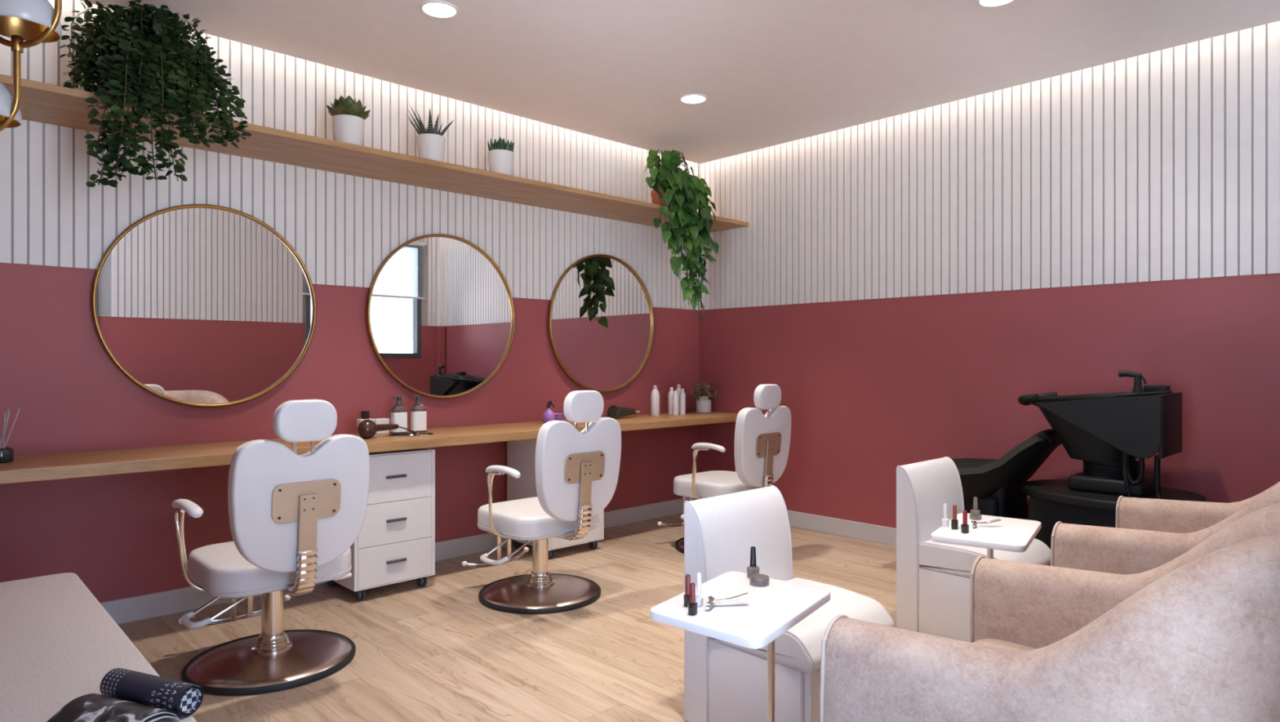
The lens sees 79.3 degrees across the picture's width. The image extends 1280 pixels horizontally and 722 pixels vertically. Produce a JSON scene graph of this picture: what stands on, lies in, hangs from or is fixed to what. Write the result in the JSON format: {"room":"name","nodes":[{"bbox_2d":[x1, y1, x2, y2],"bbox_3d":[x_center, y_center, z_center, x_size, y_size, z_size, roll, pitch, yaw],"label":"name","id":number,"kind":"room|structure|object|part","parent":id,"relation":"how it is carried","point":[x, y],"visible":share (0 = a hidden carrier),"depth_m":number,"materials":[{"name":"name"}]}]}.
{"room":"salon","nodes":[
{"label":"salon","id":0,"kind":"room"},
{"bbox_2d":[0,163,698,602],"bbox_3d":[-1.634,-0.290,4.352,6.000,2.980,0.150,0,0,-44],"label":"wall","id":1,"kind":"structure","parent":0,"point":[117,533],"depth_m":3.69,"materials":[{"name":"red paint"}]},
{"bbox_2d":[90,204,316,407],"bbox_3d":[-2.086,-0.268,3.778,0.988,0.988,0.028,0,0,-44],"label":"round mirror","id":2,"kind":"object","parent":1,"relation":"attached to","point":[206,305],"visible":1,"depth_m":3.75,"materials":[{"name":"gold metal"}]},
{"bbox_2d":[0,0,697,310],"bbox_3d":[-1.582,-1.095,4.288,5.686,1.367,0.012,0,0,-44],"label":"wall paneling","id":3,"kind":"structure","parent":1,"relation":"attached to","point":[342,228],"depth_m":4.18,"materials":[{"name":"white wood"}]},
{"bbox_2d":[0,410,737,484],"bbox_3d":[-1.397,0.427,4.103,5.696,0.050,0.533,0,0,-44],"label":"countertop","id":4,"kind":"structure","parent":1,"relation":"attached to","point":[50,466],"depth_m":3.56,"materials":[{"name":"brown wood"}]},
{"bbox_2d":[0,407,20,462],"bbox_3d":[-2.536,0.290,3.060,0.128,0.225,0.096,0,0,29],"label":"reed diffuser","id":5,"kind":"object","parent":4,"relation":"on","point":[6,453],"visible":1,"depth_m":3.06,"materials":[{"name":"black glass"}]},
{"bbox_2d":[0,446,13,462],"bbox_3d":[-2.536,0.373,3.060,0.086,0.058,0.086,0,0,-44],"label":"jar","id":6,"kind":"object","parent":5,"relation":"attached to","point":[6,453],"depth_m":3.05,"materials":[{"name":"black glass"}]},
{"bbox_2d":[356,410,373,434],"bbox_3d":[-1.506,0.338,4.232,0.076,0.128,0.060,0,0,-44],"label":"perfume bottle","id":7,"kind":"object","parent":4,"relation":"on","point":[365,415],"visible":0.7,"depth_m":4.22,"materials":[{"name":"white glass"}]},
{"bbox_2d":[356,417,373,434],"bbox_3d":[-1.506,0.359,4.232,0.076,0.085,0.060,0,0,-44],"label":"bottle","id":8,"kind":"object","parent":7,"relation":"attached to","point":[358,420],"depth_m":4.21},
{"bbox_2d":[373,417,389,434],"bbox_3d":[-1.441,0.361,4.287,0.080,0.082,0.060,0,0,-44],"label":"box","id":9,"kind":"object","parent":4,"relation":"on","point":[377,420],"visible":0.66,"depth_m":4.26,"materials":[{"name":"white cardboard"}]},
{"bbox_2d":[357,418,433,438],"bbox_3d":[-1.315,0.352,4.122,0.413,0.100,0.140,0,0,-44],"label":"dryer","id":10,"kind":"object","parent":4,"relation":"on","point":[366,428],"visible":1,"depth_m":3.99,"materials":[{"name":"brown plastic"}]},
{"bbox_3d":[-1.358,0.350,4.109,0.039,0.040,0.179,0,0,24],"label":"handle","id":11,"kind":"part","parent":10,"relation":"part of","materials":[{"name":"brown plastic"}]},
{"bbox_2d":[391,395,407,433],"bbox_3d":[-1.332,0.297,4.267,0.082,0.209,0.060,0,0,-44],"label":"pump bottle","id":12,"kind":"object","parent":4,"relation":"on","point":[398,411],"visible":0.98,"depth_m":4.24,"materials":[{"name":"grey plastic"}]},
{"bbox_2d":[410,395,426,432],"bbox_3d":[-1.248,0.297,4.354,0.082,0.209,0.060,0,0,-44],"label":"pump bottle","id":13,"kind":"object","parent":4,"relation":"on","point":[418,411],"visible":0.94,"depth_m":4.33,"materials":[{"name":"grey plastic"}]},
{"bbox_2d":[542,400,555,422],"bbox_3d":[-0.590,0.329,4.989,0.084,0.146,0.084,0,0,-44],"label":"spray bottle","id":14,"kind":"object","parent":4,"relation":"on","point":[548,415],"visible":0.94,"depth_m":4.96,"materials":[{"name":"purple plastic"}]},
{"bbox_2d":[554,413,564,420],"bbox_3d":[-0.542,0.374,5.076,0.112,0.056,0.124,0,0,8],"label":"bowl","id":15,"kind":"object","parent":4,"relation":"on","point":[558,416],"visible":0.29,"depth_m":5.03,"materials":[{"name":"purple plastic"}]},
{"bbox_2d":[600,404,639,417],"bbox_3d":[-0.166,0.353,5.362,0.095,0.097,0.572,0,0,40],"label":"dryer","id":16,"kind":"object","parent":4,"relation":"on","point":[613,411],"visible":0.87,"depth_m":5.35,"materials":[{"name":"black plastic"}]},
{"bbox_2d":[650,385,659,415],"bbox_3d":[0.111,0.290,5.688,0.066,0.224,0.066,0,0,-44],"label":"shampoo bottle","id":17,"kind":"object","parent":4,"relation":"on","point":[655,394],"visible":1,"depth_m":5.66,"materials":[{"name":"white plastic"}]},
{"bbox_2d":[667,386,674,413],"bbox_3d":[0.238,0.299,5.830,0.052,0.205,0.052,0,0,-44],"label":"shampoo bottle","id":18,"kind":"object","parent":4,"relation":"on","point":[671,392],"visible":0.84,"depth_m":5.81,"materials":[{"name":"white plastic"}]},
{"bbox_2d":[672,390,678,414],"bbox_3d":[0.265,0.311,5.738,0.046,0.182,0.046,0,0,-44],"label":"bottle","id":19,"kind":"object","parent":4,"relation":"on","point":[675,397],"visible":1,"depth_m":5.72,"materials":[{"name":"white plastic"}]},
{"bbox_2d":[675,383,680,413],"bbox_3d":[0.296,0.289,5.886,0.060,0.226,0.060,0,0,-44],"label":"shampoo bottle","id":20,"kind":"object","parent":4,"relation":"on","point":[678,386],"visible":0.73,"depth_m":5.86,"materials":[{"name":"white plastic"}]},
{"bbox_2d":[680,388,685,414],"bbox_3d":[0.321,0.305,5.812,0.044,0.194,0.044,0,0,-44],"label":"bottle","id":21,"kind":"object","parent":4,"relation":"on","point":[682,395],"visible":1,"depth_m":5.79,"materials":[{"name":"white plastic"}]},
{"bbox_2d":[689,380,718,413],"bbox_3d":[0.503,0.277,6.042,0.250,0.250,0.224,0,0,-44],"label":"potted plant","id":22,"kind":"object","parent":4,"relation":"on","point":[703,403],"visible":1,"depth_m":6.00,"materials":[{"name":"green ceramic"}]},
{"bbox_2d":[696,395,711,413],"bbox_3d":[0.498,0.338,6.037,0.118,0.128,0.118,0,0,-44],"label":"flower pot","id":23,"kind":"object","parent":22,"relation":"attached to","point":[703,405],"depth_m":5.99,"materials":[{"name":"white ceramic"}]},
{"bbox_2d":[0,74,748,232],"bbox_3d":[-1.401,-1.040,4.099,5.684,0.029,0.508,0,0,-44],"label":"wall shelf","id":24,"kind":"object","parent":1,"relation":"attached to","point":[40,102],"visible":0.69,"depth_m":4.00,"materials":[{"name":"brown wood"}]},
{"bbox_2d":[59,0,251,187],"bbox_3d":[-2.091,-1.103,3.280,0.653,0.888,0.644,0,0,36],"label":"trailing houseplant","id":25,"kind":"object","parent":24,"relation":"on","point":[143,57],"visible":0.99,"depth_m":3.10,"materials":[{"name":"green plant"}]},
{"bbox_2d":[326,95,370,146],"bbox_3d":[-1.462,-1.189,3.876,0.207,0.270,0.208,0,0,-20],"label":"succulent plant","id":26,"kind":"object","parent":24,"relation":"on","point":[348,117],"visible":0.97,"depth_m":3.81,"materials":[{"name":"green plant"}]},
{"bbox_3d":[-1.464,-1.133,3.877,0.156,0.158,0.156,0,0,-44],"label":"pot","id":27,"kind":"part","parent":26,"relation":"part of","materials":[{"name":"white ceramic"}]},
{"bbox_2d":[406,106,453,162],"bbox_3d":[-1.137,-1.207,4.184,0.247,0.304,0.221,0,0,-44],"label":"plant","id":28,"kind":"object","parent":24,"relation":"on","point":[431,144],"visible":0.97,"depth_m":4.13,"materials":[{"name":"green plant"}]},
{"bbox_3d":[-1.134,-1.133,4.193,0.154,0.158,0.154,0,0,-44],"label":"pot","id":29,"kind":"part","parent":28,"relation":"part of","materials":[{"name":"white ceramic"}]},
{"bbox_2d":[487,137,514,175],"bbox_3d":[-0.807,-1.176,4.512,0.171,0.242,0.168,0,0,-44],"label":"aloe plant","id":30,"kind":"object","parent":24,"relation":"on","point":[500,154],"visible":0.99,"depth_m":4.44,"materials":[{"name":"green plant"}]},
{"bbox_3d":[-0.810,-1.133,4.503,0.154,0.158,0.154,0,0,-44],"label":"pot","id":31,"kind":"part","parent":30,"relation":"part of","materials":[{"name":"white ceramic"}]},
{"bbox_2d":[644,149,718,323],"bbox_3d":[0.238,-0.890,5.420,0.488,1.257,0.647,0,0,40],"label":"pothos plant","id":32,"kind":"object","parent":24,"relation":"on","point":[673,187],"visible":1,"depth_m":5.33,"materials":[{"name":"green plant"}]},
{"bbox_3d":[0.178,-1.132,5.517,0.200,0.155,0.200,0,0,-44],"label":"pot","id":33,"kind":"part","parent":32,"relation":"part of","materials":[{"name":"ceramic"}]},
{"bbox_2d":[100,497,697,624],"bbox_3d":[-1.577,1.144,4.292,5.700,0.112,0.014,0,0,-44],"label":"baseboard","id":34,"kind":"structure","parent":1,"relation":"attached to","point":[133,608],"depth_m":3.87,"materials":[{"name":"paint"}]},
{"bbox_2d":[365,233,515,398],"bbox_3d":[-1.170,-0.268,4.654,0.988,0.988,0.028,0,0,-44],"label":"round mirror","id":35,"kind":"object","parent":1,"relation":"attached to","point":[440,313],"visible":1,"depth_m":4.63,"materials":[{"name":"gold metal"}]},
{"bbox_2d":[547,253,653,392],"bbox_3d":[-0.255,-0.268,5.529,0.988,0.988,0.028,0,0,-44],"label":"round mirror","id":36,"kind":"object","parent":1,"relation":"attached to","point":[601,315],"visible":0.98,"depth_m":5.52,"materials":[{"name":"gold metal"}]},
{"bbox_2d":[118,512,896,721],"bbox_3d":[-0.044,1.250,2.689,6.100,0.100,4.850,0,0,-44],"label":"floor","id":37,"kind":"structure","parent":0,"point":[433,651],"depth_m":3.31,"materials":[{"name":"brown wood"}]},
{"bbox_2d":[0,572,196,721],"bbox_3d":[-1.265,0.975,1.419,0.765,0.450,2.995,0,0,-44],"label":"bench","id":38,"kind":"object","parent":37,"relation":"on","point":[58,642],"visible":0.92,"depth_m":2.03,"materials":[{"name":"fabric"}]},
{"bbox_2d":[46,693,182,721],"bbox_3d":[-1.092,0.728,1.556,0.236,0.043,0.184,0,0,22],"label":"open magazine","id":39,"kind":"object","parent":38,"relation":"on","point":[91,707],"visible":1,"depth_m":1.57,"materials":[{"name":"paper"}]},
{"bbox_2d":[99,666,203,715],"bbox_3d":[-1.061,0.716,1.674,0.242,0.062,0.061,0,0,22],"label":"magazine","id":40,"kind":"object","parent":38,"relation":"on","point":[177,696],"visible":0.94,"depth_m":1.65,"materials":[{"name":"black paper"}]},
{"bbox_2d":[171,399,369,694],"bbox_3d":[-1.479,0.671,3.083,0.727,1.058,0.799,0,0,-44],"label":"chair","id":41,"kind":"object","parent":37,"relation":"on","point":[295,519],"visible":1,"depth_m":2.84,"materials":[{"name":"white leather"}]},
{"bbox_3d":[-1.595,0.512,2.716,0.053,0.046,0.250,0,0,-44],"label":"armrest","id":42,"kind":"part","parent":41,"relation":"part of","materials":[{"name":"white leather"}]},
{"bbox_3d":[-1.648,0.920,3.013,0.183,0.117,0.016,0,0,-31],"label":"lever rod","id":43,"kind":"part","parent":41,"relation":"part of","materials":[{"name":"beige metal"}]},
{"bbox_3d":[-1.464,1.160,3.075,0.600,0.048,0.600,0,0,-44],"label":"plate","id":44,"kind":"part","parent":41,"relation":"part of","materials":[{"name":"brown metal"}]},
{"bbox_3d":[-1.475,0.796,3.086,0.520,0.118,0.500,0,0,-44],"label":"seat","id":45,"kind":"part","parent":41,"relation":"part of","materials":[{"name":"white leather"}]},
{"bbox_3d":[-1.260,0.315,2.811,0.016,0.080,0.008,0,0,-44],"label":"headrest post","id":46,"kind":"part","parent":41,"relation":"part of","materials":[{"name":"beige metal"}]},
{"bbox_3d":[-1.247,0.525,2.847,0.490,0.490,0.101,0,0,-44],"label":"backrest","id":47,"kind":"part","parent":41,"relation":"part of","materials":[{"name":"white leather"}]},
{"bbox_3d":[-1.216,0.510,2.821,0.245,0.142,0.018,0,0,-44],"label":"plate","id":48,"kind":"part","parent":41,"relation":"part of","materials":[{"name":"gold metal"}]},
{"bbox_3d":[-1.210,0.315,2.858,0.016,0.080,0.008,0,0,-44],"label":"headrest post","id":49,"kind":"part","parent":41,"relation":"part of","materials":[{"name":"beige metal"}]},
{"bbox_2d":[327,448,435,599],"bbox_3d":[-1.398,0.836,4.115,0.440,0.729,0.454,0,0,-44],"label":"base cabinet","id":50,"kind":"object","parent":37,"relation":"on","point":[395,542],"visible":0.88,"depth_m":3.96,"materials":[{"name":"white paint"}]},
{"bbox_3d":[-1.389,0.826,4.106,0.401,0.210,0.400,0,0,-44],"label":"drawer","id":51,"kind":"part","parent":50,"relation":"part of","materials":[{"name":"white paint"}]},
{"bbox_3d":[-1.389,1.032,4.106,0.401,0.196,0.400,0,0,-44],"label":"drawer","id":52,"kind":"part","parent":50,"relation":"part of","materials":[{"name":"white paint"}]},
{"bbox_3d":[-1.247,0.592,3.956,0.106,0.013,0.016,0,0,-44],"label":"handle","id":53,"kind":"part","parent":50,"relation":"part of","materials":[{"name":"grey plastic"}]},
{"bbox_3d":[-1.247,0.814,3.956,0.106,0.013,0.016,0,0,-44],"label":"handle","id":54,"kind":"part","parent":50,"relation":"part of","materials":[{"name":"grey plastic"}]},
{"bbox_3d":[-1.247,1.024,3.956,0.106,0.013,0.016,0,0,-44],"label":"handle","id":55,"kind":"part","parent":50,"relation":"part of","materials":[{"name":"grey plastic"}]},
{"bbox_3d":[-1.389,0.598,4.106,0.401,0.238,0.400,0,0,-44],"label":"drawer","id":56,"kind":"part","parent":50,"relation":"part of","materials":[{"name":"white paint"}]},
{"bbox_2d":[462,390,621,613],"bbox_3d":[-0.527,0.671,3.975,0.727,1.058,0.799,0,0,-44],"label":"chair","id":57,"kind":"object","parent":37,"relation":"on","point":[577,472],"visible":1,"depth_m":3.73,"materials":[{"name":"white leather"}]},
{"bbox_3d":[-0.696,0.920,3.905,0.183,0.117,0.016,0,0,-31],"label":"lever rod","id":58,"kind":"part","parent":57,"relation":"part of","materials":[{"name":"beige metal"}]},
{"bbox_3d":[-0.642,0.512,3.608,0.053,0.046,0.250,0,0,-44],"label":"armrest","id":59,"kind":"part","parent":57,"relation":"part of","materials":[{"name":"white leather"}]},
{"bbox_3d":[-0.523,0.796,3.978,0.520,0.118,0.500,0,0,-44],"label":"seat","id":60,"kind":"part","parent":57,"relation":"part of","materials":[{"name":"white leather"}]},
{"bbox_3d":[-0.512,1.160,3.967,0.600,0.048,0.600,0,0,-44],"label":"plate","id":61,"kind":"part","parent":57,"relation":"part of","materials":[{"name":"brown metal"}]},
{"bbox_3d":[-0.295,0.525,3.740,0.490,0.490,0.101,0,0,-44],"label":"backrest","id":62,"kind":"part","parent":57,"relation":"part of","materials":[{"name":"white leather"}]},
{"bbox_3d":[-0.264,0.510,3.713,0.245,0.142,0.018,0,0,-44],"label":"plate","id":63,"kind":"part","parent":57,"relation":"part of","materials":[{"name":"gold metal"}]},
{"bbox_3d":[-0.258,0.315,3.751,0.016,0.080,0.008,0,0,-44],"label":"headrest post","id":64,"kind":"part","parent":57,"relation":"part of","materials":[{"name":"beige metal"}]},
{"bbox_2d":[506,438,604,557],"bbox_3d":[-0.537,0.836,4.938,0.440,0.729,0.454,0,0,-44],"label":"base cabinet","id":65,"kind":"object","parent":37,"relation":"on","point":[521,454],"visible":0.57,"depth_m":4.83,"materials":[{"name":"white paint"}]},
{"bbox_3d":[-0.528,1.032,4.929,0.401,0.196,0.400,0,0,-44],"label":"drawer","id":66,"kind":"part","parent":65,"relation":"part of","materials":[{"name":"white paint"}]},
{"bbox_2d":[657,383,791,552],"bbox_3d":[0.522,0.671,4.976,0.727,1.058,0.799,0,0,-44],"label":"chair","id":67,"kind":"object","parent":37,"relation":"on","point":[762,443],"visible":0.65,"depth_m":4.70,"materials":[{"name":"white leather"}]},
{"bbox_3d":[0.537,1.160,4.968,0.600,0.048,0.600,0,0,-44],"label":"plate","id":68,"kind":"part","parent":67,"relation":"part of","materials":[{"name":"brown metal"}]},
{"bbox_3d":[0.407,0.512,4.609,0.053,0.046,0.250,0,0,-44],"label":"armrest","id":69,"kind":"part","parent":67,"relation":"part of","materials":[{"name":"white plastic"}]},
{"bbox_3d":[0.527,0.796,4.979,0.520,0.118,0.500,0,0,-44],"label":"seat","id":70,"kind":"part","parent":67,"relation":"part of","materials":[{"name":"white leather"}]},
{"bbox_3d":[0.755,0.525,4.740,0.490,0.490,0.101,0,0,-44],"label":"backrest","id":71,"kind":"part","parent":67,"relation":"part of","materials":[{"name":"white leather"}]},
{"bbox_3d":[0.785,0.510,4.714,0.245,0.142,0.018,0,0,-44],"label":"plate","id":72,"kind":"part","parent":67,"relation":"part of","materials":[{"name":"gold metal"}]},
{"bbox_2d":[649,571,830,721],"bbox_3d":[0.257,0.900,1.936,0.319,0.600,0.464,0,0,35],"label":"table","id":73,"kind":"object","parent":37,"relation":"on","point":[755,620],"visible":1,"depth_m":1.88,"materials":[{"name":"white lacquer"},{"name":"champagne gold metal"}]},
{"bbox_2d":[683,573,690,606],"bbox_3d":[0.117,0.562,1.893,0.021,0.076,0.021,0,0,35],"label":"lipstick","id":74,"kind":"object","parent":73,"relation":"on","point":[687,578],"visible":0.71,"depth_m":1.89,"materials":[{"name":"red plastic"}]},
{"bbox_2d":[688,582,697,615],"bbox_3d":[0.125,0.564,1.834,0.023,0.072,0.031,0,0,18],"label":"lipstick","id":75,"kind":"object","parent":73,"relation":"on","point":[692,604],"visible":1,"depth_m":1.83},
{"bbox_2d":[695,572,702,606],"bbox_3d":[0.145,0.560,1.895,0.021,0.080,0.021,0,0,-44],"label":"lipstick","id":76,"kind":"object","parent":73,"relation":"on","point":[699,597],"visible":0.84,"depth_m":1.89,"materials":[{"name":"white plastic"}]},
{"bbox_2d":[704,592,749,608],"bbox_3d":[0.213,0.584,1.885,0.109,0.024,0.080,0,0,5],"label":"nail clipper","id":77,"kind":"object","parent":73,"relation":"on","point":[711,598],"visible":1,"depth_m":1.89,"materials":[{"name":"silver metal"}]},
{"bbox_3d":[0.222,0.581,1.897,0.092,0.018,0.018,0,0,-10],"label":"lever","id":78,"kind":"part","parent":77,"relation":"part of","materials":[{"name":"silver metal"}]},
{"bbox_2d":[746,546,759,577],"bbox_3d":[0.315,0.558,2.147,0.034,0.084,0.042,0,0,29],"label":"nail polish","id":79,"kind":"object","parent":73,"relation":"on","point":[753,568],"visible":0.82,"depth_m":2.14,"materials":[{"name":"glass"}]},
{"bbox_2d":[746,565,759,577],"bbox_3d":[0.315,0.585,2.147,0.034,0.030,0.042,0,0,29],"label":"bottle","id":80,"kind":"object","parent":79,"relation":"on","point":[751,570],"depth_m":2.13,"materials":[{"name":"grey glass"}]},
{"bbox_2d":[749,573,769,586],"bbox_3d":[0.322,0.590,2.078,0.053,0.021,0.053,0,0,-44],"label":"jar","id":81,"kind":"object","parent":73,"relation":"on","point":[756,580],"visible":1,"depth_m":2.06,"materials":[{"name":"grey glass"}]},
{"bbox_3d":[0.322,0.584,2.078,0.053,0.010,0.053,0,0,-44],"label":"lid","id":82,"kind":"part","parent":81,"relation":"part of","materials":[{"name":"grey plastic"}]},
{"bbox_2d":[684,484,894,721],"bbox_3d":[0.494,0.835,2.563,0.480,0.737,0.507,0,0,-44],"label":"chair","id":83,"kind":"object","parent":37,"relation":"on","point":[724,681],"visible":0.7,"depth_m":2.53,"materials":[{"name":"white leather"}]},
{"bbox_3d":[0.354,0.835,2.710,0.480,0.730,0.100,0,0,-44],"label":"backrest","id":84,"kind":"part","parent":83,"relation":"part of","materials":[{"name":"white leather"}]},
{"bbox_2d":[707,577,893,671],"bbox_3d":[0.529,0.844,2.526,0.480,0.112,0.404,0,0,-44],"label":"cushion","id":85,"kind":"object","parent":83,"relation":"on","point":[798,648],"depth_m":2.39,"materials":[{"name":"white leather"}]},
{"bbox_3d":[0.646,1.052,2.403,0.440,0.296,0.022,0,0,-44],"label":"panel","id":86,"kind":"part","parent":83,"relation":"part of","materials":[{"name":"white plastic"}]},
{"bbox_2d":[896,456,1050,641],"bbox_3d":[1.492,0.835,3.434,0.480,0.737,0.507,0,0,-44],"label":"chair","id":87,"kind":"object","parent":37,"relation":"on","point":[933,577],"visible":0.69,"depth_m":3.39,"materials":[{"name":"white leather"}]},
{"bbox_3d":[1.352,0.835,3.581,0.480,0.730,0.100,0,0,-44],"label":"backrest","id":88,"kind":"part","parent":87,"relation":"part of","materials":[{"name":"white leather"}]},
{"bbox_2d":[918,538,1050,576],"bbox_3d":[1.527,0.844,3.398,0.480,0.112,0.404,0,0,-44],"label":"cushion","id":89,"kind":"object","parent":87,"relation":"on","point":[940,558],"depth_m":3.29,"materials":[{"name":"white leather"}]},
{"bbox_2d":[930,512,1041,558],"bbox_3d":[1.257,0.900,2.780,0.299,0.600,0.484,0,0,34],"label":"table","id":90,"kind":"object","parent":37,"relation":"on","point":[1009,534],"visible":0.71,"depth_m":2.68,"materials":[{"name":"white paint"}]},
{"bbox_2d":[941,502,949,526],"bbox_3d":[1.109,0.559,2.803,0.027,0.082,0.027,0,0,-44],"label":"lipstick","id":91,"kind":"object","parent":90,"relation":"on","point":[944,521],"visible":1,"depth_m":2.80,"materials":[{"name":"white plastic"}]},
{"bbox_2d":[951,504,958,528],"bbox_3d":[1.126,0.558,2.760,0.024,0.084,0.024,0,0,-44],"label":"lipstick","id":92,"kind":"object","parent":90,"relation":"on","point":[954,522],"visible":1,"depth_m":2.75,"materials":[{"name":"plastic"}]},
{"bbox_2d":[960,510,968,533],"bbox_3d":[1.139,0.562,2.704,0.027,0.076,0.035,0,0,18],"label":"lipstick","id":93,"kind":"object","parent":90,"relation":"on","point":[964,526],"visible":1,"depth_m":2.70,"materials":[{"name":"plastic"}]},
{"bbox_2d":[968,496,982,519],"bbox_3d":[1.277,0.559,2.939,0.043,0.082,0.054,0,0,29],"label":"nail polish","id":94,"kind":"object","parent":90,"relation":"on","point":[975,513],"visible":1,"depth_m":2.93,"materials":[{"name":"beige glass"}]},
{"bbox_2d":[968,508,982,519],"bbox_3d":[1.277,0.582,2.939,0.043,0.036,0.054,0,0,29],"label":"bottle","id":95,"kind":"object","parent":94,"relation":"attached to","point":[975,513],"depth_m":2.92,"materials":[{"name":"beige glass"}]},
{"bbox_2d":[970,518,1001,527],"bbox_3d":[1.252,0.584,2.791,0.109,0.024,0.080,0,0,14],"label":"nail clipper","id":96,"kind":"object","parent":90,"relation":"on","point":[975,522],"visible":1,"depth_m":2.80,"materials":[{"name":"silver metal"}]},
{"bbox_3d":[1.263,0.581,2.802,0.092,0.018,0.018,0,0,-1],"label":"lever","id":97,"kind":"part","parent":96,"relation":"part of","materials":[{"name":"silver metal"}]},
{"bbox_2d":[951,428,1061,519],"bbox_3d":[1.857,0.774,4.216,0.620,0.851,0.775,0,0,-44],"label":"chair","id":98,"kind":"object","parent":37,"relation":"on","point":[996,483],"visible":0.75,"depth_m":3.97,"materials":[{"name":"black leather"}]},
{"bbox_2d":[819,502,1279,721],"bbox_3d":[0.994,0.738,1.654,0.893,0.927,0.847,0,0,-44],"label":"armchair","id":99,"kind":"object","parent":37,"relation":"on","point":[1194,636],"visible":1,"depth_m":1.34,"materials":[{"name":"fabric"}]},
{"bbox_2d":[973,638,1036,650],"bbox_3d":[0.934,0.820,1.716,0.618,0.160,0.610,0,0,-44],"label":"seat cushion","id":100,"kind":"object","parent":99,"relation":"on","point":[1010,644],"depth_m":2.05,"materials":[{"name":"fabric"}]},
{"bbox_2d":[1017,369,1205,565],"bbox_3d":[2.276,0.622,3.764,0.665,1.157,0.778,0,0,-44],"label":"basin","id":101,"kind":"object","parent":37,"relation":"on","point":[1107,432],"visible":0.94,"depth_m":3.63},
{"bbox_3d":[2.240,0.310,3.801,0.382,0.349,0.634,0,0,-44],"label":"bowl","id":102,"kind":"part","parent":101,"relation":"part of","materials":[{"name":"black ceramic"}]},
{"bbox_2d":[1118,369,1146,395],"bbox_3d":[2.277,0.104,3.568,0.044,0.122,0.112,0,0,-44],"label":"tap","id":103,"kind":"object","parent":101,"relation":"on","point":[1137,390],"depth_m":3.54,"materials":[{"name":"black metal"}]},
{"bbox_2d":[1050,480,1279,573],"bbox_3d":[2.013,0.738,2.643,0.893,0.927,0.847,0,0,-44],"label":"armchair","id":104,"kind":"object","parent":37,"relation":"on","point":[1148,533],"visible":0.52,"depth_m":2.58,"materials":[{"name":"beige fabric"}]},
{"bbox_2d":[79,0,1279,164],"bbox_3d":[-0.047,-1.600,2.605,5.580,0.090,4.329,0,0,-44],"label":"ceiling","id":105,"kind":"structure","parent":0,"point":[770,73],"depth_m":3.81,"materials":[{"name":"paint"}]},
{"bbox_2d":[0,0,62,131],"bbox_3d":[-1.800,-1.096,2.200,0.408,0.916,0.194,0,0,0],"label":"pendant lamp","id":106,"kind":"object","parent":105,"relation":"hanging from","point":[35,22],"visible":1,"depth_m":2.19,"materials":[{"name":"gold metal"}]},
{"bbox_3d":[-1.885,-0.756,2.200,0.194,0.130,0.194,0,0,0],"label":"lamp shade","id":107,"kind":"part","parent":106,"relation":"part of","materials":[{"name":"white ceramic"}]},
{"bbox_3d":[-1.768,-1.009,2.200,0.194,0.130,0.194,0,0,0],"label":"lamp shade","id":108,"kind":"part","parent":106,"relation":"part of","materials":[{"name":"white ceramic"}]},
{"bbox_2d":[419,0,458,18],"bbox_3d":[-0.887,-1.552,3.415,0.166,0.006,0.166,0,0,-44],"label":"recessed light","id":109,"kind":"object","parent":105,"relation":"in","point":[437,9],"visible":1,"depth_m":3.41,"materials":[{"name":"white paint"}]},
{"bbox_2d":[422,3,455,17],"bbox_3d":[-0.887,-1.552,3.415,0.142,0.001,0.142,0,0,-44],"label":"diffuser","id":110,"kind":"object","parent":109,"relation":"attached to","point":[433,10],"depth_m":3.41,"materials":[{"name":"white plastic"}]},
{"bbox_2d":[679,93,706,103],"bbox_3d":[0.316,-1.552,4.578,0.166,0.006,0.166,0,0,-44],"label":"recessed light","id":111,"kind":"object","parent":105,"relation":"in","point":[690,98],"visible":1,"depth_m":4.57,"materials":[{"name":"white paint"}]},
{"bbox_2d":[681,95,705,102],"bbox_3d":[0.316,-1.552,4.578,0.142,0.001,0.142,0,0,-44],"label":"diffuser","id":112,"kind":"object","parent":111,"relation":"attached to","point":[685,99],"depth_m":4.58,"materials":[{"name":"white plastic"}]},
{"bbox_2d":[977,0,1014,7],"bbox_3d":[1.532,-1.552,3.306,0.166,0.006,0.166,0,0,-44],"label":"recessed light","id":113,"kind":"object","parent":105,"relation":"in","point":[984,3],"visible":1,"depth_m":3.35,"materials":[{"name":"white paint"}]},
{"bbox_2d":[979,0,1011,5],"bbox_3d":[1.532,-1.552,3.306,0.142,0.001,0.142,0,0,-44],"label":"diffuser","id":114,"kind":"object","parent":113,"relation":"attached to","point":[982,2],"depth_m":3.35,"materials":[{"name":"white plastic"}]},
{"bbox_2d":[698,272,1279,528],"bbox_3d":[2.122,-0.290,4.656,0.150,2.980,4.600,0,0,-44],"label":"wall","id":115,"kind":"structure","parent":0,"point":[869,388],"depth_m":4.64,"materials":[{"name":"red paint"}]},
{"bbox_2d":[786,509,896,545],"bbox_3d":[1.908,1.144,4.761,0.014,0.112,4.126,0,0,-44],"label":"baseboard","id":116,"kind":"structure","parent":115,"relation":"attached to","point":[863,531],"depth_m":5.29,"materials":[{"name":"paint"}]},
{"bbox_2d":[698,21,1279,310],"bbox_3d":[2.015,-1.095,4.649,0.012,1.367,4.436,0,0,-44],"label":"wall paneling","id":117,"kind":"structure","parent":115,"relation":"attached to","point":[1164,164],"depth_m":4.42,"materials":[{"name":"white wood"}]}
]}

